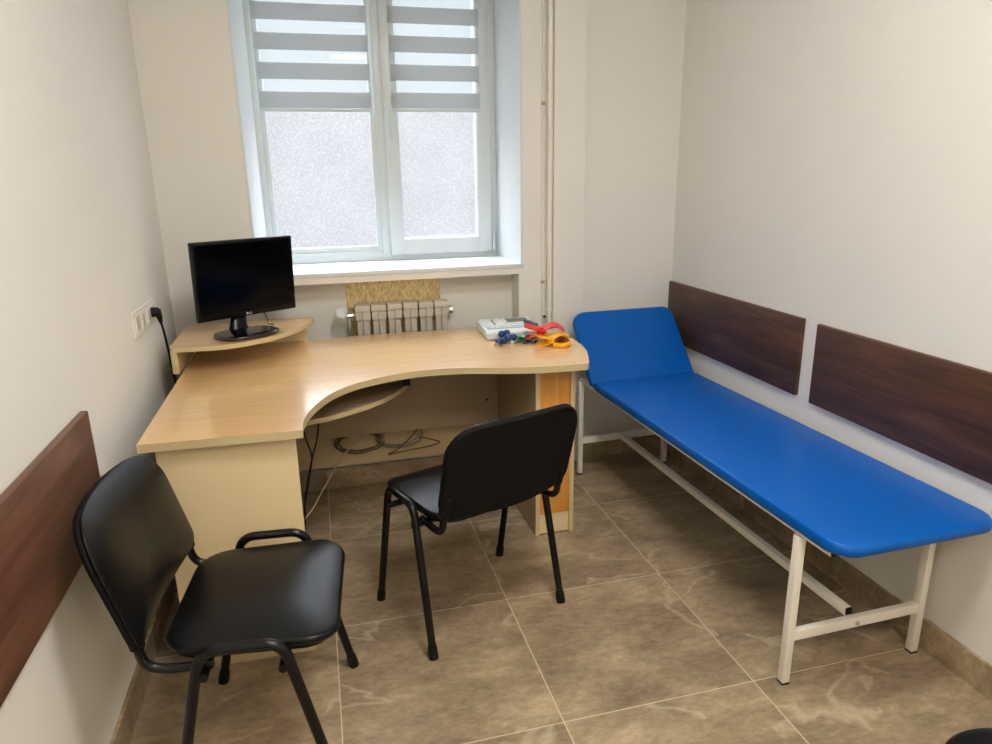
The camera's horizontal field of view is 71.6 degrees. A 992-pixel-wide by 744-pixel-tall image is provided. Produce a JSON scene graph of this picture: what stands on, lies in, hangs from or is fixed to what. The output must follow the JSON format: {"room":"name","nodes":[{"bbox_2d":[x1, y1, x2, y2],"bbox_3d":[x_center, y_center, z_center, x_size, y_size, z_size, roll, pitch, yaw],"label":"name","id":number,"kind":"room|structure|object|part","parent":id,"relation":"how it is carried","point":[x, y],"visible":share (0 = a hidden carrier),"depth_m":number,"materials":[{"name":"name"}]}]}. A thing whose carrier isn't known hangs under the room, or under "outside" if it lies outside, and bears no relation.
{"room":"examination room","nodes":[
{"label":"examination room","id":0,"kind":"room"},
{"bbox_2d":[0,0,181,743],"bbox_3d":[-0.853,-0.052,0.560,0.225,2.750,5.100,-5,16,-14],"label":"wall","id":1,"kind":"structure","parent":0,"point":[81,245],"depth_m":1.75,"materials":[{"name":"paint"}]},
{"bbox_2d":[0,411,99,707],"bbox_3d":[-0.903,0.378,1.299,0.018,0.304,1.030,-5,16,-14],"label":"wall panel","id":2,"kind":"object","parent":1,"relation":"attached to","point":[40,560],"visible":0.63,"depth_m":1.38,"materials":[{"name":"brown wood"}]},
{"bbox_2d":[109,575,176,743],"bbox_3d":[-0.746,1.213,0.950,0.012,0.100,4.910,-5,16,-14],"label":"baseboard","id":3,"kind":"structure","parent":1,"relation":"attached to","point":[128,716],"depth_m":2.02,"materials":[{"name":"brown stone"}]},
{"bbox_2d":[130,298,156,338],"bbox_3d":[-1.257,-0.196,2.460,0.015,0.085,0.340,-5,16,-14],"label":"power outlet","id":4,"kind":"object","parent":1,"relation":"attached to","point":[141,319],"visible":0.92,"depth_m":2.40,"materials":[{"name":"white plastic"}]},
{"bbox_2d":[150,307,176,383],"bbox_3d":[-1.268,0.227,2.766,0.041,1.024,0.223,-3,16,-9],"label":"power cord","id":5,"kind":"object","parent":4,"relation":"hanging from","point":[156,312],"visible":0.48,"depth_m":2.57,"materials":[{"name":"black plastic"}]},
{"bbox_3d":[-1.272,0.248,2.788,0.037,0.972,0.193,-3,16,-7],"label":"cord","id":6,"kind":"part","parent":5,"relation":"part of","materials":[{"name":"black plastic"}]},
{"bbox_2d":[213,316,278,341],"bbox_3d":[-0.999,-0.227,2.733,0.247,0.160,0.233,-5,16,-14],"label":"monitor stand","id":7,"kind":"object","parent":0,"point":[238,330],"depth_m":2.73,"materials":[{"name":"black plastic"}]},
{"bbox_2d":[127,0,686,471],"bbox_3d":[-0.312,-0.867,3.380,2.750,2.750,0.490,-5,16,-14],"label":"wall","id":8,"kind":"structure","parent":0,"point":[635,48],"depth_m":3.21,"materials":[{"name":"paint"}]},
{"bbox_2d":[242,0,496,263],"bbox_3d":[-0.573,-1.273,3.357,1.192,1.447,0.130,-5,16,-14],"label":"window","id":9,"kind":"structure","parent":8,"relation":"in","point":[392,244],"depth_m":3.44,"materials":[{"name":"white plastic"}]},
{"bbox_2d":[250,1,372,111],"bbox_3d":[-0.855,-1.588,3.174,0.518,0.727,0.044,-5,16,-14],"label":"roller blind","id":10,"kind":"object","parent":9,"relation":"attached to","point":[270,101],"visible":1,"depth_m":3.21,"materials":[{"name":"fabric"}]},
{"bbox_3d":[-0.849,-1.246,3.271,0.518,0.016,0.012,-5,16,-14],"label":"rail","id":11,"kind":"part","parent":10,"relation":"part of","materials":[{"name":"white plastic"}]},
{"bbox_3d":[-0.859,-1.251,3.319,0.552,1.370,0.048,-5,16,-14],"label":"sash","id":12,"kind":"part","parent":9,"relation":"part of","materials":[{"name":"white plastic"}]},
{"bbox_3d":[-0.510,-1.215,3.346,0.024,0.155,0.048,-5,16,-14],"label":"handle","id":13,"kind":"part","parent":9,"relation":"part of","materials":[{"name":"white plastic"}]},
{"bbox_2d":[387,6,480,112],"bbox_3d":[-0.298,-1.631,3.295,0.442,0.727,0.044,-5,16,-14],"label":"roller blind","id":14,"kind":"object","parent":9,"relation":"attached to","point":[406,101],"visible":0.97,"depth_m":3.33,"materials":[{"name":"fabric"}]},
{"bbox_3d":[-0.292,-1.290,3.393,0.442,0.016,0.012,-5,16,-14],"label":"rail","id":15,"kind":"part","parent":14,"relation":"part of","materials":[{"name":"white plastic"}]},
{"bbox_3d":[-0.298,-1.294,3.441,0.533,1.382,0.071,-5,16,-14],"label":"sash","id":16,"kind":"part","parent":9,"relation":"part of","materials":[{"name":"white plastic"}]},
{"bbox_2d":[225,0,522,263],"bbox_3d":[-0.526,-1.214,3.170,1.231,1.460,0.392,-5,16,-14],"label":"window reveal","id":17,"kind":"structure","parent":8,"relation":"attached to","point":[507,14],"depth_m":3.22,"materials":[{"name":"white paint"}]},
{"bbox_2d":[345,278,439,335],"bbox_3d":[-0.494,-0.191,3.390,0.454,0.550,0.004,-5,16,-14],"label":"sheet","id":18,"kind":"object","parent":8,"relation":"attached to","point":[414,289],"visible":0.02,"depth_m":3.33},
{"bbox_2d":[335,299,452,335],"bbox_3d":[-0.481,-0.089,3.353,0.562,0.516,0.133,-5,16,-14],"label":"radiator","id":19,"kind":"object","parent":8,"relation":"attached to","point":[441,309],"visible":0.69,"depth_m":3.29,"materials":[{"name":"grey metal"}]},
{"bbox_2d":[293,255,523,278],"bbox_3d":[-0.514,-0.518,3.378,1.236,0.020,0.416,-5,16,-14],"label":"windowsill","id":20,"kind":"structure","parent":8,"relation":"attached to","point":[361,268],"depth_m":3.30,"materials":[{"name":"white plastic"}]},
{"bbox_2d":[299,434,660,491],"bbox_3d":[-0.226,0.471,3.510,2.354,0.104,0.012,-5,16,-14],"label":"baseboard","id":21,"kind":"structure","parent":8,"relation":"attached to","point":[355,475],"depth_m":3.43,"materials":[{"name":"brown stone"}]},
{"bbox_2d":[541,0,544,325],"bbox_3d":[0.222,-0.894,3.244,0.018,2.640,0.016,-5,16,-14],"label":"cable conduit","id":22,"kind":"object","parent":8,"relation":"attached to","point":[543,1],"visible":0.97,"depth_m":3.19,"materials":[{"name":"paint"}]},
{"bbox_2d":[544,0,553,329],"bbox_3d":[0.252,-0.841,3.258,0.039,2.750,0.034,-5,16,-14],"label":"pipe","id":23,"kind":"object","parent":8,"relation":"attached to","point":[550,33],"visible":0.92,"depth_m":3.20,"materials":[{"name":"beige metal"}]},
{"bbox_2d":[552,0,587,460],"bbox_3d":[0.344,-0.849,3.279,0.156,2.750,0.038,-5,16,-14],"label":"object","id":24,"kind":"structure","parent":8,"relation":"attached to","point":[570,41],"depth_m":3.22,"materials":[{"name":"paint"}]},
{"bbox_2d":[130,449,991,743],"bbox_3d":[0.341,1.159,1.438,2.750,0.100,5.500,-5,16,-14],"label":"floor","id":25,"kind":"structure","parent":0,"point":[668,628],"depth_m":2.19,"materials":[{"name":"brown tile"}]},
{"bbox_2d":[73,456,358,743],"bbox_3d":[-0.660,0.620,1.753,0.546,0.800,0.547,-4,16,-9],"label":"chair","id":26,"kind":"object","parent":25,"relation":"on","point":[132,533],"visible":1,"depth_m":1.62,"materials":[{"name":"black leather"}]},
{"bbox_3d":[-0.859,0.405,1.645,0.118,0.321,0.482,-4,16,-9],"label":"backrest","id":27,"kind":"part","parent":26,"relation":"part of","materials":[{"name":"black leather"}]},
{"bbox_3d":[-0.655,0.830,1.547,0.205,0.487,0.029,-4,16,-11],"label":"leg","id":28,"kind":"part","parent":26,"relation":"part of","materials":[{"name":"black metal"}]},
{"bbox_3d":[-0.739,0.694,2.027,0.205,0.487,0.029,-3,16,-7],"label":"leg","id":29,"kind":"part","parent":26,"relation":"part of","materials":[{"name":"black metal"}]},
{"bbox_3d":[-0.592,0.556,1.747,0.393,0.048,0.456,-4,16,-9],"label":"seat","id":30,"kind":"part","parent":26,"relation":"part of","materials":[{"name":"black leather"}]},
{"bbox_3d":[-0.453,0.817,1.579,0.207,0.487,0.029,-3,16,-7],"label":"leg","id":31,"kind":"part","parent":26,"relation":"part of","materials":[{"name":"black metal"}]},
{"bbox_3d":[-0.537,0.682,2.059,0.207,0.487,0.029,-4,16,-11],"label":"leg","id":32,"kind":"part","parent":26,"relation":"part of","materials":[{"name":"black metal"}]},
{"bbox_2d":[306,436,363,517],"bbox_3d":[-0.804,0.510,3.049,0.056,0.304,0.584,10,19,33],"label":"loose cable","id":33,"kind":"object","parent":25,"relation":"on","point":[347,450],"visible":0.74,"depth_m":3.14,"materials":[{"name":"grey plastic"}]},
{"bbox_2d":[136,327,588,666],"bbox_3d":[-0.370,0.347,2.747,1.599,0.765,1.214,-5,16,-14],"label":"desk","id":34,"kind":"object","parent":25,"relation":"on","point":[228,439],"visible":0.77,"depth_m":2.61,"materials":[{"name":"brown wood"}]},
{"bbox_3d":[-0.775,0.532,2.086,0.382,0.687,0.018,-5,16,-14],"label":"panel","id":35,"kind":"part","parent":34,"relation":"part of","materials":[{"name":"beige laminate"}]},
{"bbox_2d":[169,317,313,373],"bbox_3d":[-1.016,-0.117,2.830,0.526,0.102,0.458,-5,16,-14],"label":"shelf","id":36,"kind":"object","parent":34,"relation":"on","point":[195,337],"visible":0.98,"depth_m":2.76,"materials":[{"name":"brown wood"}]},
{"bbox_2d":[187,235,295,341],"bbox_3d":[-0.972,-0.341,2.743,0.211,0.372,0.424,14,22,42],"label":"computer monitor","id":37,"kind":"object","parent":36,"relation":"on","point":[235,279],"visible":1,"depth_m":2.74,"materials":[{"name":"black plastic"}]},
{"bbox_2d":[303,429,312,514],"bbox_3d":[-0.732,0.472,2.550,0.010,0.635,0.144,14,22,42],"label":"loose cable","id":38,"kind":"object","parent":34,"relation":"hanging from","point":[304,429],"visible":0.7,"depth_m":2.56,"materials":[{"name":"black plastic"}]},
{"bbox_2d":[304,423,318,531],"bbox_3d":[-0.719,0.457,2.604,0.154,0.636,0.032,-11,19,-32],"label":"loose cable","id":39,"kind":"object","parent":34,"relation":"hanging from","point":[318,423],"visible":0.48,"depth_m":2.60,"materials":[{"name":"plastic"}]},
{"bbox_2d":[305,380,406,426],"bbox_3d":[-0.622,0.110,2.632,0.630,0.018,0.560,-5,16,-14],"label":"shelf","id":40,"kind":"object","parent":34,"relation":"attached to","point":[363,399],"depth_m":2.60,"materials":[{"name":"beige laminate"}]},
{"bbox_2d":[334,434,384,453],"bbox_3d":[-0.646,0.324,3.244,0.236,0.124,0.040,-5,16,-14],"label":"coiled cable","id":41,"kind":"object","parent":34,"relation":"hanging from","point":[378,436],"visible":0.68,"depth_m":3.25,"materials":[{"name":"black plastic"}]},
{"bbox_3d":[-0.601,0.087,3.124,1.249,0.415,0.018,-5,16,-14],"label":"modesty panel","id":42,"kind":"part","parent":34,"relation":"part of","materials":[{"name":"beige laminate"}]},
{"bbox_2d":[376,429,422,447],"bbox_3d":[-0.463,0.308,3.305,0.230,0.124,0.050,-5,16,-14],"label":"coiled cable","id":43,"kind":"object","parent":34,"relation":"hanging from","point":[387,445],"visible":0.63,"depth_m":3.32,"materials":[{"name":"grey plastic"}]},
{"bbox_2d":[388,429,439,454],"bbox_3d":[-0.397,0.327,3.307,0.256,0.126,0.018,-5,16,-14],"label":"loose cable","id":44,"kind":"object","parent":43,"relation":"attached to","point":[390,453],"visible":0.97,"depth_m":3.30,"materials":[{"name":"black plastic"}]},
{"bbox_2d":[494,338,502,346],"bbox_3d":[0.008,-0.124,2.941,0.033,0.038,0.052,6,17,22],"label":"suction electrode","id":45,"kind":"object","parent":34,"relation":"on","point":[498,341],"visible":1,"depth_m":2.93,"materials":[{"name":"rubber"}]},
{"bbox_3d":[0.012,-0.129,2.948,0.033,0.033,0.033,4,32,16],"label":"rubber bulb","id":46,"kind":"part","parent":45,"relation":"part of","materials":[{"name":"blue rubber"}]},
{"bbox_2d":[498,330,504,338],"bbox_3d":[0.023,-0.156,3.006,0.035,0.051,0.033,8,18,30],"label":"suction electrode","id":47,"kind":"object","parent":34,"relation":"on","point":[501,333],"visible":0.68,"depth_m":2.99,"materials":[{"name":"rubber"}]},
{"bbox_2d":[477,316,533,339],"bbox_3d":[0.057,-0.204,3.162,0.250,0.048,0.239,-4,16,-12],"label":"recorder","id":48,"kind":"object","parent":34,"relation":"on","point":[490,328],"visible":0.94,"depth_m":3.13,"materials":[{"name":"plastic"}]},
{"bbox_3d":[-0.019,-0.228,3.183,0.100,0.012,0.136,-4,16,-12],"label":"paper lid","id":49,"kind":"part","parent":48,"relation":"part of","materials":[{"name":"plastic"}]},
{"bbox_2d":[504,334,513,343],"bbox_3d":[0.057,-0.141,2.966,0.033,0.051,0.045,14,22,42],"label":"suction electrode","id":50,"kind":"object","parent":34,"relation":"on","point":[508,337],"visible":1,"depth_m":2.95,"materials":[{"name":"rubber"}]},
{"bbox_3d":[0.052,-0.149,2.958,0.033,0.033,0.033,-46,35,-18],"label":"rubber bulb","id":51,"kind":"part","parent":50,"relation":"part of","materials":[{"name":"blue rubber"}]},
{"bbox_2d":[511,333,516,340],"bbox_3d":[0.070,-0.150,2.999,0.033,0.041,0.052,-11,19,-31],"label":"suction electrode","id":52,"kind":"object","parent":34,"relation":"on","point":[513,335],"visible":0.52,"depth_m":2.98,"materials":[{"name":"rubber"}]},
{"bbox_2d":[505,319,537,343],"bbox_3d":[0.139,-0.176,3.039,0.149,0.061,0.273,7,18,27],"label":"cable","id":53,"kind":"object","parent":34,"relation":"on","point":[525,320],"visible":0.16,"depth_m":3.12,"materials":[{"name":"plastic"}]},
{"bbox_2d":[515,333,528,342],"bbox_3d":[0.115,-0.149,3.011,0.088,0.031,0.034,-9,18,-27],"label":"clamp","id":54,"kind":"object","parent":34,"relation":"on","point":[520,337],"visible":0.73,"depth_m":3.00,"materials":[{"name":"green plastic"}]},
{"bbox_2d":[522,338,537,343],"bbox_3d":[0.147,-0.136,2.977,0.066,0.023,0.025,-7,17,-19],"label":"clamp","id":55,"kind":"object","parent":34,"relation":"on","point":[530,339],"visible":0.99,"depth_m":2.97,"materials":[{"name":"black plastic"}]},
{"bbox_2d":[524,322,564,338],"bbox_3d":[0.210,-0.180,3.008,0.176,0.068,0.074,-1,16,-2],"label":"clamp","id":56,"kind":"object","parent":34,"relation":"on","point":[542,329],"visible":0.7,"depth_m":2.99,"materials":[{"name":"red plastic"}]},
{"bbox_3d":[0.210,-0.164,3.014,0.176,0.027,0.067,-1,23,-2],"label":"clamp arm","id":57,"kind":"part","parent":56,"relation":"part of","materials":[{"name":"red plastic"}]},
{"bbox_3d":[0.210,-0.196,3.001,0.176,0.027,0.067,-1,23,-2],"label":"clamp arm","id":58,"kind":"part","parent":56,"relation":"part of","materials":[{"name":"red plastic"}]},
{"bbox_2d":[534,332,569,346],"bbox_3d":[0.242,-0.138,2.941,0.148,0.053,0.057,-5,17,-15],"label":"clamp","id":59,"kind":"object","parent":34,"relation":"on","point":[550,339],"visible":0.83,"depth_m":2.93,"materials":[{"name":"yellow plastic"}]},
{"bbox_3d":[0.242,-0.123,2.945,0.148,0.023,0.057,-5,17,-15],"label":"clamp arm","id":60,"kind":"part","parent":59,"relation":"part of","materials":[{"name":"yellow plastic"}]},
{"bbox_3d":[0.241,-0.152,2.937,0.148,0.023,0.057,-5,17,-15],"label":"clamp arm","id":61,"kind":"part","parent":59,"relation":"part of","materials":[{"name":"yellow plastic"}]},
{"bbox_2d":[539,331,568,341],"bbox_3d":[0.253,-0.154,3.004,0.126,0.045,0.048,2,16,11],"label":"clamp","id":62,"kind":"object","parent":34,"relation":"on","point":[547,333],"visible":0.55,"depth_m":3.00,"materials":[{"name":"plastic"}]},
{"bbox_3d":[0.253,-0.166,3.000,0.126,0.020,0.048,2,16,11],"label":"clamp arm","id":63,"kind":"part","parent":62,"relation":"part of","materials":[{"name":"yellow plastic"}]},
{"bbox_2d":[553,336,570,347],"bbox_3d":[0.291,-0.130,2.947,0.070,0.021,0.156,3,16,13],"label":"strap","id":64,"kind":"object","parent":34,"relation":"on","point":[555,345],"visible":0.98,"depth_m":2.88,"materials":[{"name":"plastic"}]},
{"bbox_2d":[377,403,577,660],"bbox_3d":[-0.062,0.452,2.308,0.547,0.800,0.546,-11,19,-32],"label":"chair","id":65,"kind":"object","parent":25,"relation":"on","point":[504,463],"visible":1,"depth_m":2.10,"materials":[{"name":"black leather"}]},
{"bbox_3d":[-0.362,0.597,2.344,0.029,0.487,0.207,-12,20,-35],"label":"leg","id":66,"kind":"part","parent":65,"relation":"part of","materials":[{"name":"black metal"}]},
{"bbox_3d":[-0.247,0.642,2.181,0.029,0.487,0.205,-10,18,-30],"label":"leg","id":67,"kind":"part","parent":65,"relation":"part of","materials":[{"name":"black metal"}]},
{"bbox_3d":[-0.103,0.376,2.347,0.456,0.048,0.393,-11,19,-32],"label":"seat","id":68,"kind":"part","parent":65,"relation":"part of","materials":[{"name":"black leather"}]},
{"bbox_3d":[0.057,0.513,2.615,0.029,0.487,0.207,-10,18,-30],"label":"leg","id":69,"kind":"part","parent":65,"relation":"part of","materials":[{"name":"black metal"}]},
{"bbox_3d":[0.056,0.263,2.089,0.482,0.321,0.118,-11,19,-32],"label":"backrest","id":70,"kind":"part","parent":65,"relation":"part of","materials":[{"name":"black leather"}]},
{"bbox_3d":[0.171,0.558,2.451,0.029,0.487,0.205,-12,20,-35],"label":"leg","id":71,"kind":"part","parent":65,"relation":"part of","materials":[{"name":"black metal"}]},
{"bbox_2d":[573,307,991,684],"bbox_3d":[0.881,0.315,2.695,0.544,0.816,1.848,-5,17,-15],"label":"couch","id":72,"kind":"object","parent":25,"relation":"on","point":[840,499],"visible":1,"depth_m":2.28,"materials":[{"name":"blue leather"}]},
{"bbox_3d":[0.420,0.280,3.430,0.025,0.483,0.025,-5,17,-15],"label":"leg","id":73,"kind":"part","parent":72,"relation":"part of","materials":[{"name":"beige paint"}]},
{"bbox_3d":[0.875,0.237,3.554,0.025,0.483,0.025,-5,17,-15],"label":"leg","id":74,"kind":"part","parent":72,"relation":"part of","materials":[{"name":"beige paint"}]},
{"bbox_3d":[0.655,0.257,2.594,0.025,0.016,1.700,-5,17,-15],"label":"rail","id":75,"kind":"part","parent":72,"relation":"part of","materials":[{"name":"white metal"}]},
{"bbox_3d":[0.846,0.519,2.779,0.025,0.026,1.540,-5,17,-15],"label":"rail","id":76,"kind":"part","parent":72,"relation":"part of","materials":[{"name":"white metal"}]},
{"bbox_3d":[0.851,0.686,1.981,0.025,0.483,0.025,-5,17,-15],"label":"leg","id":77,"kind":"part","parent":72,"relation":"part of","materials":[{"name":"beige paint"}]},
{"bbox_3d":[1.307,0.644,2.104,0.025,0.483,0.025,-5,17,-15],"label":"leg","id":78,"kind":"part","parent":72,"relation":"part of","materials":[{"name":"beige paint"}]},
{"bbox_2d":[945,728,991,743],"bbox_3d":[1.013,0.933,1.349,0.425,0.361,0.409,-5,16,-14],"label":"round stool","id":79,"kind":"object","parent":25,"relation":"on","point":[979,735],"visible":1,"depth_m":1.39,"materials":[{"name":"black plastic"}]},
{"bbox_2d":[671,0,991,664],"bbox_3d":[1.593,-0.265,1.161,0.150,2.750,5.100,-5,16,-14],"label":"wall","id":80,"kind":"structure","parent":0,"point":[834,170],"depth_m":2.30,"materials":[{"name":"paint"}]},
{"bbox_2d":[668,281,805,394],"bbox_3d":[1.034,-0.191,3.109,0.018,0.302,1.028,-5,16,-14],"label":"wall panel","id":81,"kind":"object","parent":80,"relation":"attached to","point":[765,344],"visible":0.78,"depth_m":2.97,"materials":[{"name":"brown wood"}]},
{"bbox_2d":[667,443,991,701],"bbox_3d":[1.535,1.015,1.511,0.011,0.100,4.910,-5,16,-14],"label":"baseboard","id":82,"kind":"structure","parent":80,"relation":"attached to","point":[963,662],"depth_m":2.39,"materials":[{"name":"brown stone"}]},
{"bbox_2d":[809,324,991,483],"bbox_3d":[1.314,0.104,2.074,0.018,0.301,1.030,-5,16,-14],"label":"wall panel","id":83,"kind":"object","parent":80,"relation":"attached to","point":[940,409],"visible":1,"depth_m":2.14,"materials":[{"name":"brown wood"}]}
]}

